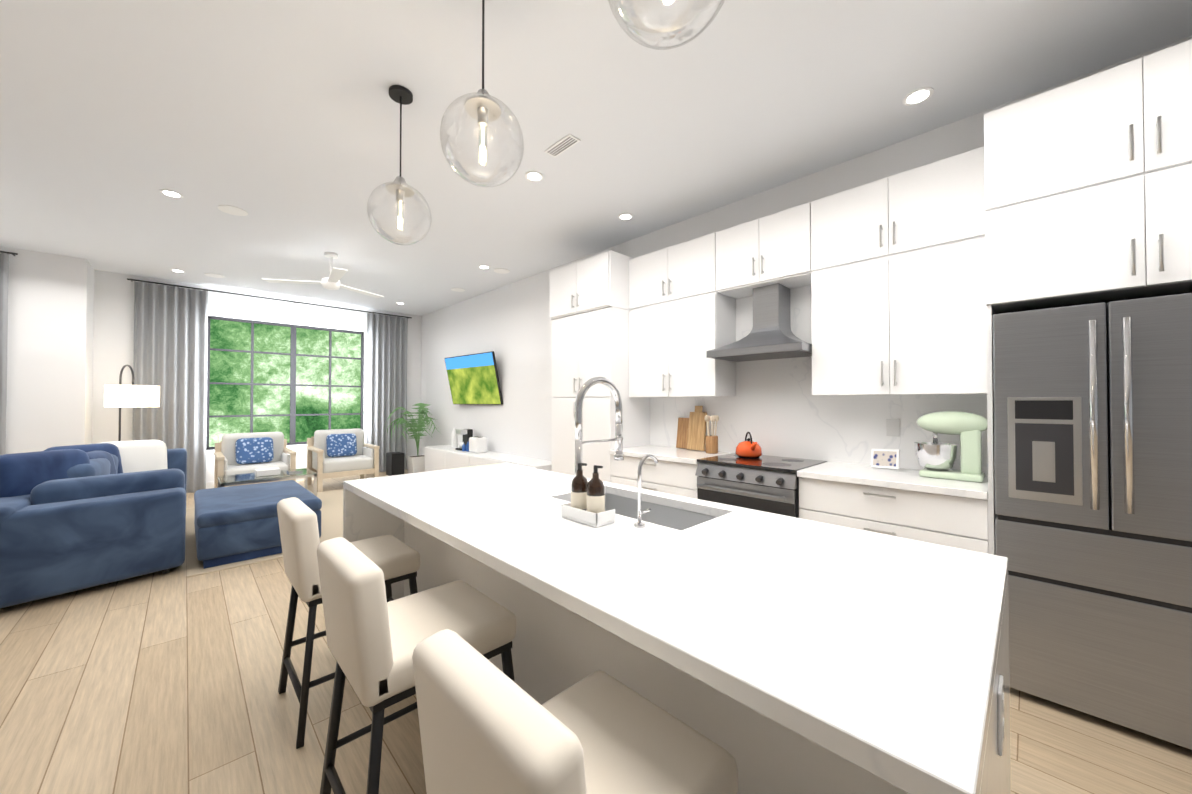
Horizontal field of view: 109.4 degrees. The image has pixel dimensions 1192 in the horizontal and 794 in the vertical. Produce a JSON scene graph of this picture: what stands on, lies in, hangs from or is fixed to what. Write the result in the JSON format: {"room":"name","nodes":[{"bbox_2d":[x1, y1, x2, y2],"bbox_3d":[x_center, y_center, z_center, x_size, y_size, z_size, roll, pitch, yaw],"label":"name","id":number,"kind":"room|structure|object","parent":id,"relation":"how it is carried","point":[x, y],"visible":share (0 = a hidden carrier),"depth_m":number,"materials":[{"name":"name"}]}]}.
{"room":"open-plan kitchen","nodes":[
{"label":"open-plan kitchen","id":0,"kind":"room"},
{"bbox_2d":[0,246,91,453],"bbox_3d":[-8.410,-0.177,3.704,5.070,3.200,0.300,1,-1,-44],"label":"wall","id":1,"kind":"structure","parent":0,"point":[70,348],"depth_m":5.16,"materials":[{"name":"white paint"}]},
{"bbox_2d":[0,251,17,255],"bbox_3d":[-7.940,-1.685,3.878,3.160,0.022,0.129,1,-1,-44],"label":"curtain rod","id":2,"kind":"object","parent":1,"relation":"attached to","point":[14,254],"depth_m":4.90,"materials":[{"name":"black metal"}]},
{"bbox_2d":[0,253,8,454],"bbox_3d":[-6.956,-0.118,4.741,0.400,3.083,0.081,1,-1,-44],"label":"curtain","id":3,"kind":"object","parent":2,"relation":"hanging from","point":[4,266],"visible":0.88,"depth_m":4.86,"materials":[{"name":"grey fabric"}]},
{"bbox_2d":[92,267,95,417],"bbox_3d":[-6.892,-0.154,5.600,0.250,3.200,0.240,1,-1,-44],"label":"wall","id":4,"kind":"structure","parent":0,"point":[93,271],"depth_m":5.80,"materials":[{"name":"white paint"}]},
{"bbox_2d":[92,270,420,481],"bbox_3d":[-5.451,-0.133,7.331,4.730,3.200,0.230,1,-1,-44],"label":"wall","id":5,"kind":"structure","parent":0,"point":[114,293],"depth_m":6.65,"materials":[{"name":"white paint"}]},
{"bbox_2d":[206,472,316,488],"bbox_3d":[-5.312,1.402,7.319,4.440,0.130,0.014,1,-1,-44],"label":"baseboard","id":6,"kind":"structure","parent":5,"relation":"attached to","point":[209,485],"depth_m":6.61,"materials":[{"name":"white"}]},
{"bbox_2d":[127,278,411,317],"bbox_3d":[-5.234,-1.643,7.349,3.920,0.022,0.129,1,-1,-44],"label":"curtain rod","id":7,"kind":"object","parent":5,"relation":"attached to","point":[132,280],"depth_m":6.94,"materials":[{"name":"black metal"}]},
{"bbox_2d":[132,281,207,492],"bbox_3d":[-6.275,-0.100,6.242,0.770,3.083,0.082,1,-1,-44],"label":"curtain","id":8,"kind":"object","parent":7,"relation":"hanging from","point":[170,340],"visible":0.85,"depth_m":6.25,"materials":[{"name":"grey fabric"}]},
{"bbox_2d":[366,313,407,471],"bbox_3d":[-4.118,-0.074,8.341,0.750,3.083,0.082,1,-1,-44],"label":"curtain","id":9,"kind":"object","parent":7,"relation":"hanging from","point":[386,366],"visible":0.9,"depth_m":8.33,"materials":[{"name":"grey fabric"}]},
{"bbox_2d":[206,316,363,449],"bbox_3d":[-5.357,-0.216,7.465,2.266,2.126,0.050,1,-1,-44],"label":"window","id":10,"kind":"structure","parent":5,"relation":"in","point":[292,384],"depth_m":7.44,"materials":[{"name":"black metal"}]},
{"bbox_2d":[0,469,1191,793],"bbox_3d":[-2.864,1.442,1.198,9.950,0.100,13.200,1,-1,-44],"label":"floor","id":11,"kind":"structure","parent":0,"point":[158,683],"depth_m":1.86,"materials":[{"name":"brown wood"}]},
{"bbox_2d":[0,440,186,607],"bbox_3d":[-4.399,0.918,3.748,1.102,0.983,2.434,1,-1,-44],"label":"sofa","id":12,"kind":"object","parent":11,"relation":"on","point":[76,517],"visible":1,"depth_m":3.11,"materials":[{"name":"blue fabric"}]},
{"bbox_2d":[104,364,159,440],"bbox_3d":[-6.296,0.503,5.711,0.550,1.887,0.780,1,-1,-44],"label":"lamp","id":13,"kind":"object","parent":11,"relation":"on","point":[120,395],"visible":0.79,"depth_m":5.49,"materials":[{"name":"white fabric"}]},
{"bbox_2d":[214,432,296,487],"bbox_3d":[-5.031,0.995,6.233,0.880,0.915,0.850,1,-1,-44],"label":"armchair","id":14,"kind":"object","parent":11,"relation":"on","point":[239,453],"visible":0.79,"depth_m":6.20,"materials":[{"name":"beige fabric"}]},
{"bbox_2d":[186,489,342,577],"bbox_3d":[-3.304,1.435,5.235,2.550,0.012,2.900,1,-1,-44],"label":"rug","id":15,"kind":"object","parent":11,"relation":"on","point":[331,509],"visible":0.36,"depth_m":4.42,"materials":[{"name":"beige carpet"}]},
{"bbox_2d":[194,480,321,568],"bbox_3d":[-3.393,1.189,4.203,0.870,0.451,1.410,1,-1,-44],"label":"ottoman","id":16,"kind":"object","parent":15,"relation":"on","point":[234,524],"visible":0.92,"depth_m":3.69,"materials":[{"name":"blue fabric"}]},
{"bbox_2d":[218,467,316,495],"bbox_3d":[-4.190,1.172,5.395,0.940,0.516,0.620,1,-1,-44],"label":"coffee table","id":17,"kind":"object","parent":15,"relation":"on","point":[267,474],"visible":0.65,"depth_m":5.30,"materials":[{"name":"clear glass"}]},
{"bbox_2d":[306,428,379,491],"bbox_3d":[-4.214,1.005,7.028,0.880,0.915,0.850,1,-1,-44],"label":"armchair","id":18,"kind":"object","parent":11,"relation":"on","point":[333,453],"visible":0.98,"depth_m":6.95,"materials":[{"name":"beige fabric"}]},
{"bbox_2d":[277,497,419,748],"bbox_3d":[-1.165,0.940,2.020,0.544,0.925,0.467,1,-1,-44],"label":"stool","id":19,"kind":"object","parent":11,"relation":"on","point":[394,559],"visible":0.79,"depth_m":1.81,"materials":[{"name":"cream upholstery leather"},{"name":"black metal"}]},
{"bbox_2d":[386,452,404,475],"bbox_3d":[-3.791,1.265,7.974,0.230,0.419,0.300,1,-1,-44],"label":"box","id":20,"kind":"object","parent":11,"relation":"on","point":[394,463],"visible":0.83,"depth_m":7.87,"materials":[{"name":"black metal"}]},
{"bbox_2d":[384,403,441,473],"bbox_3d":[-3.425,0.792,7.854,0.882,1.362,1.277,1,-1,-44],"label":"plant","id":21,"kind":"object","parent":11,"relation":"on","point":[415,463],"visible":1,"depth_m":7.93,"materials":[{"name":"green plant"}]},
{"bbox_2d":[317,537,515,793],"bbox_3d":[-0.586,0.932,1.426,0.544,0.925,0.467,1,-1,-44],"label":"stool","id":22,"kind":"object","parent":11,"relation":"on","point":[374,637],"visible":0.83,"depth_m":1.28,"materials":[{"name":"cream upholstery leather"},{"name":"black metal"}]},
{"bbox_2d":[425,445,551,471],"bbox_3d":[-1.755,1.168,6.572,0.466,0.579,3.350,1,-1,-44],"label":"console","id":23,"kind":"object","parent":11,"relation":"on","point":[440,457],"visible":0.35,"depth_m":6.56,"materials":[{"name":"white wood"}]},
{"bbox_2d":[451,428,457,447],"bbox_3d":[-2.473,0.717,7.379,0.110,0.340,0.110,1,-1,-44],"label":"canister","id":24,"kind":"object","parent":23,"relation":"on","point":[454,439],"visible":0.88,"depth_m":7.34,"materials":[{"name":"white ceramic"}]},
{"bbox_2d":[456,429,472,450],"bbox_3d":[-2.208,0.713,7.079,0.220,0.340,0.180,1,-1,-44],"label":"coffee machine","id":25,"kind":"object","parent":23,"relation":"on","point":[467,434],"visible":0.67,"depth_m":7.04,"materials":[{"name":"black metal"}]},
{"bbox_2d":[464,441,468,451],"bbox_3d":[-2.070,0.800,6.835,0.062,0.160,0.062,0,-1,31],"label":"bottle","id":26,"kind":"object","parent":23,"relation":"on","point":[465,447],"depth_m":6.81,"materials":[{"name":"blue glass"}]},
{"bbox_2d":[469,436,486,452],"bbox_3d":[-1.874,0.756,6.706,0.200,0.245,0.260,1,-1,-44],"label":"toaster","id":27,"kind":"object","parent":23,"relation":"on","point":[477,444],"visible":1,"depth_m":6.62,"materials":[{"name":"white plastic"}]},
{"bbox_2d":[412,629,737,793],"bbox_3d":[-0.021,0.925,0.845,0.544,0.925,0.467,1,-1,-44],"label":"stool","id":28,"kind":"object","parent":11,"relation":"on","point":[486,725],"visible":1,"depth_m":0.76,"materials":[{"name":"cream upholstery leather"},{"name":"black metal"}]},
{"bbox_2d":[551,307,649,481],"bbox_3d":[0.042,0.279,4.628,0.618,2.310,0.919,1,-1,-44],"label":"tall cabinet","id":29,"kind":"object","parent":11,"relation":"on","point":[590,345],"depth_m":4.31,"materials":[{"name":"white wood"}]},
{"bbox_2d":[610,455,697,498],"bbox_3d":[0.704,0.986,3.939,0.618,0.880,0.978,1,-1,-44],"label":"base cabinet","id":30,"kind":"object","parent":11,"relation":"on","point":[680,479],"depth_m":3.67,"materials":[{"name":"white wood"}]},
{"bbox_2d":[610,443,733,466],"bbox_3d":[0.693,0.525,3.934,0.648,0.040,0.978,1,-1,-44],"label":"countertop","id":31,"kind":"structure","parent":30,"relation":"on","point":[667,454],"depth_m":3.79,"materials":[{"name":"white stone"}]},
{"bbox_2d":[676,406,706,450],"bbox_3d":[0.913,0.293,4.058,0.100,0.418,0.330,1,-1,-44],"label":"cutting boards","id":32,"kind":"object","parent":31,"relation":"on","point":[691,432],"visible":1,"depth_m":4.01,"materials":[{"name":"brown wood"}]},
{"bbox_2d":[704,415,718,453],"bbox_3d":[1.039,0.332,3.783,0.125,0.340,0.129,1,-1,-44],"label":"utensil crock","id":33,"kind":"object","parent":31,"relation":"on","point":[711,443],"visible":1,"depth_m":3.74,"materials":[{"name":"brown wood"}]},
{"bbox_2d":[343,377,1010,793],"bbox_3d":[-0.123,0.655,1.840,1.080,1.490,2.738,1,-1,-44],"label":"kitchen island","id":34,"kind":"object","parent":11,"relation":"on","point":[771,653],"visible":0.88,"depth_m":1.06,"materials":[{"name":"stone"}]},
{"bbox_2d":[561,463,614,527],"bbox_3d":[-0.033,0.368,1.636,0.100,0.215,0.200,1,-1,-44],"label":"soap tray","id":35,"kind":"object","parent":34,"relation":"on","point":[586,505],"visible":1,"depth_m":1.59,"materials":[{"name":"white ceramic"}]},
{"bbox_2d":[695,453,826,517],"bbox_3d":[1.267,0.954,3.271,0.706,0.925,0.756,1,-1,-44],"label":"range","id":36,"kind":"object","parent":11,"relation":"on","point":[767,483],"visible":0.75,"depth_m":3.06,"materials":[{"name":"grey metal"}]},
{"bbox_2d":[735,432,761,457],"bbox_3d":[1.265,0.389,3.484,0.232,0.205,0.232,1,-1,-44],"label":"kettle","id":37,"kind":"object","parent":36,"relation":"on","point":[747,448],"visible":1,"depth_m":3.42,"materials":[{"name":"orange metal"}]},
{"bbox_2d":[799,479,996,554],"bbox_3d":[1.903,0.970,2.707,0.618,0.880,0.933,1,-1,-44],"label":"base cabinet","id":38,"kind":"object","parent":11,"relation":"on","point":[946,520],"depth_m":2.41,"materials":[{"name":"white wood"}]},
{"bbox_2d":[797,463,993,498],"bbox_3d":[1.893,0.510,2.702,0.648,0.040,0.933,1,-1,-44],"label":"countertop","id":39,"kind":"structure","parent":38,"relation":"on","point":[904,478],"depth_m":2.53,"materials":[{"name":"white stone"}]},
{"bbox_2d":[871,449,899,468],"bbox_3d":[1.959,0.418,2.860,0.037,0.140,0.189,0,-1,-25],"label":"photo frame","id":40,"kind":"object","parent":39,"relation":"on","point":[886,458],"visible":0.96,"depth_m":2.85,"materials":[{"name":"white plastic"}]},
{"bbox_2d":[914,411,986,481],"bbox_3d":[2.146,0.286,2.553,0.210,0.401,0.358,1,-1,-44],"label":"mixer","id":41,"kind":"object","parent":39,"relation":"on","point":[936,458],"visible":0.98,"depth_m":2.50,"materials":[{"name":"green metal"}]},
{"bbox_2d":[993,293,1191,749],"bbox_3d":[2.486,0.500,1.938,0.848,1.799,0.924,1,-1,-44],"label":"fridge","id":42,"kind":"object","parent":11,"relation":"on","point":[1093,460],"visible":0.9,"depth_m":1.78,"materials":[{"name":"grey metal"}]},
{"bbox_2d":[0,0,1191,315],"bbox_3d":[-2.864,-1.858,1.239,9.950,0.100,13.200,1,-1,-44],"label":"ceiling","id":43,"kind":"structure","parent":0,"point":[278,120],"depth_m":2.67,"materials":[{"name":"white paint"}]},
{"bbox_2d":[159,189,183,197],"bbox_3d":[-3.704,-1.773,3.685,0.148,0.006,0.148,0,-1,1],"label":"recessed light","id":44,"kind":"object","parent":43,"relation":"in","point":[170,193],"depth_m":3.68,"materials":[{"name":"white"}]},
{"bbox_2d":[170,269,184,272],"bbox_3d":[-5.797,-1.746,5.849,0.148,0.006,0.148,-1,-1,37],"label":"recessed light","id":45,"kind":"object","parent":43,"relation":"in","point":[175,270],"depth_m":5.83,"materials":[{"name":"white plastic"}]},
{"bbox_2d":[205,273,224,277],"bbox_3d":[-5.475,-1.744,6.064,0.219,0.006,0.219,-1,-1,37],"label":"ceiling vent","id":46,"kind":"object","parent":43,"relation":"in","point":[207,274],"depth_m":6.05,"materials":[{"name":"white metal"}]},
{"bbox_2d":[218,205,247,215],"bbox_3d":[-3.445,-1.769,4.007,0.219,0.006,0.219,-1,-1,40],"label":"ceiling vent","id":47,"kind":"object","parent":43,"relation":"in","point":[228,209],"depth_m":4.00,"materials":[{"name":"white"}]},
{"bbox_2d":[262,252,383,297],"bbox_3d":[-3.146,-1.539,5.110,1.312,0.438,1.194,1,-1,-44],"label":"fan","id":48,"kind":"object","parent":43,"relation":"hanging from","point":[332,281],"visible":1,"depth_m":5.12,"materials":[{"name":"white plastic"}]},
{"bbox_2d":[367,85,431,244],"bbox_3d":[-1.150,-1.345,2.482,0.343,0.890,0.343,1,-1,-44],"label":"pendant light","id":49,"kind":"object","parent":43,"relation":"hanging from","point":[400,188],"visible":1,"depth_m":2.47,"materials":[{"name":"clear glass"}]},
{"bbox_2d":[451,288,464,291],"bbox_3d":[-2.233,-1.734,6.833,0.219,0.006,0.219,-1,-1,37],"label":"ceiling vent","id":50,"kind":"object","parent":43,"relation":"in","point":[453,289],"depth_m":6.80,"materials":[{"name":"white metal"}]},
{"bbox_2d":[440,0,523,186],"bbox_3d":[-0.480,-1.354,1.794,0.343,0.890,0.343,1,-1,-44],"label":"pendant light","id":51,"kind":"object","parent":43,"relation":"hanging from","point":[482,107],"visible":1,"depth_m":1.78,"materials":[{"name":"clear glass"}]},
{"bbox_2d":[478,265,489,268],"bbox_3d":[-1.506,-1.748,5.685,0.148,0.006,0.148,0,-1,19],"label":"recessed light","id":52,"kind":"object","parent":43,"relation":"in","point":[481,266],"depth_m":5.69,"materials":[{"name":"white plastic"}]},
{"bbox_2d":[494,268,509,273],"bbox_3d":[-1.306,-1.746,5.852,0.219,0.006,0.219,-1,-1,40],"label":"ceiling vent","id":53,"kind":"object","parent":43,"relation":"in","point":[499,270],"depth_m":5.82,"materials":[{"name":"white metal"}]},
{"bbox_2d":[525,171,543,180],"bbox_3d":[-0.497,-1.776,3.402,0.148,0.006,0.148,-1,-1,37],"label":"recessed light","id":54,"kind":"object","parent":43,"relation":"in","point":[532,175],"depth_m":3.40,"materials":[{"name":"white plastic"}]},
{"bbox_2d":[544,133,579,156],"bbox_3d":[-0.241,-1.780,2.995,0.100,0.010,0.280,1,-1,-44],"label":"ceiling vent","id":55,"kind":"object","parent":43,"relation":"in","point":[565,143],"depth_m":2.98,"materials":[{"name":"white metal"}]},
{"bbox_2d":[618,213,632,219],"bbox_3d":[0.290,-1.767,4.141,0.148,0.006,0.148,0,-1,19],"label":"recessed light","id":56,"kind":"object","parent":43,"relation":"in","point":[624,216],"depth_m":4.13,"materials":[{"name":"white plastic"}]},
{"bbox_2d":[608,0,724,49],"bbox_3d":[0.190,-1.383,1.107,0.343,0.850,0.343,1,-1,-44],"label":"pendant light","id":57,"kind":"object","parent":43,"relation":"hanging from","point":[661,47],"visible":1,"depth_m":1.16,"materials":[{"name":"clear glass"}]},
{"bbox_2d":[902,87,933,105],"bbox_3d":[1.916,-1.787,2.514,0.148,0.006,0.148,-1,-1,37],"label":"recessed light","id":58,"kind":"object","parent":43,"relation":"in","point":[918,96],"depth_m":2.51,"materials":[{"name":"white plastic"}]},
{"bbox_2d":[421,36,1191,461],"bbox_3d":[0.630,-0.166,4.619,0.200,3.200,13.200,1,-1,-44],"label":"wall","id":59,"kind":"structure","parent":0,"point":[511,326],"depth_m":6.04,"materials":[{"name":"white paint"}]},
{"bbox_2d":[444,351,502,404],"bbox_3d":[-2.051,-0.289,7.036,1.450,0.835,0.070,-1,11,42],"label":"tv","id":60,"kind":"object","parent":59,"relation":"attached to","point":[473,379],"visible":1,"depth_m":6.93,"materials":[{"name":"multicoloured glass"}]},
{"bbox_2d":[550,250,629,318],"bbox_3d":[0.030,-1.146,4.634,0.650,0.540,0.943,1,-1,-44],"label":"upper cabinet","id":61,"kind":"object","parent":59,"relation":"attached to","point":[593,283],"depth_m":4.27,"materials":[{"name":"white wood"}]},
{"bbox_2d":[630,233,713,310],"bbox_3d":[0.798,-1.138,4.055,0.358,0.510,0.980,1,-1,-44],"label":"upper cabinet","id":62,"kind":"object","parent":59,"relation":"attached to","point":[685,270],"depth_m":3.88,"materials":[{"name":"white wood"}]},
{"bbox_2d":[630,295,737,398],"bbox_3d":[0.797,-0.443,4.047,0.358,0.880,0.978,1,-1,-44],"label":"upper cabinet","id":63,"kind":"object","parent":59,"relation":"attached to","point":[669,342],"depth_m":3.81,"materials":[{"name":"white wood"}]},
{"bbox_2d":[706,283,811,361],"bbox_3d":[1.342,-0.604,3.364,0.504,0.571,0.748,1,-1,-44],"label":"range hood","id":64,"kind":"object","parent":59,"relation":"attached to","point":[770,335],"visible":0.85,"depth_m":3.33,"materials":[{"name":"silver metal"}]},
{"bbox_2d":[714,203,809,298],"bbox_3d":[1.405,-1.146,3.431,0.358,0.510,0.760,1,-1,-44],"label":"upper cabinet","id":65,"kind":"object","parent":59,"relation":"attached to","point":[770,249],"depth_m":3.30,"materials":[{"name":"white wood"}]},
{"bbox_2d":[650,395,993,474],"bbox_3d":[1.513,0.246,3.551,0.012,0.509,2.675,1,-1,-44],"label":"backsplash","id":66,"kind":"structure","parent":59,"relation":"attached to","point":[792,426],"depth_m":3.26,"materials":[{"name":"white stone"}]},
{"bbox_2d":[806,147,981,274],"bbox_3d":[1.996,-1.153,2.824,0.358,0.510,0.935,1,-1,-44],"label":"upper cabinet","id":67,"kind":"object","parent":59,"relation":"attached to","point":[938,201],"depth_m":2.65,"materials":[{"name":"white wood"}]},
{"bbox_2d":[810,235,993,398],"bbox_3d":[1.997,-0.458,2.815,0.358,0.880,0.933,1,-1,-44],"label":"upper cabinet","id":68,"kind":"object","parent":59,"relation":"attached to","point":[904,287],"depth_m":2.64,"materials":[{"name":"white wood"}]},
{"bbox_2d":[982,39,1191,318],"bbox_3d":[2.538,-0.938,2.006,0.718,0.960,0.976,1,-1,-44],"label":"upper cabinet","id":69,"kind":"object","parent":59,"relation":"attached to","point":[1087,182],"depth_m":1.86,"materials":[{"name":"white wood"}]},
{"label":"outside","id":70,"kind":"structure","parent":0,"visible":0},
{"bbox_2d":[209,319,360,446],"bbox_3d":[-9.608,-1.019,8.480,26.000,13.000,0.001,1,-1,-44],"label":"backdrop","id":71,"kind":"structure","parent":70,"point":[230,367],"depth_m":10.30,"materials":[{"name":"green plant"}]}
]}

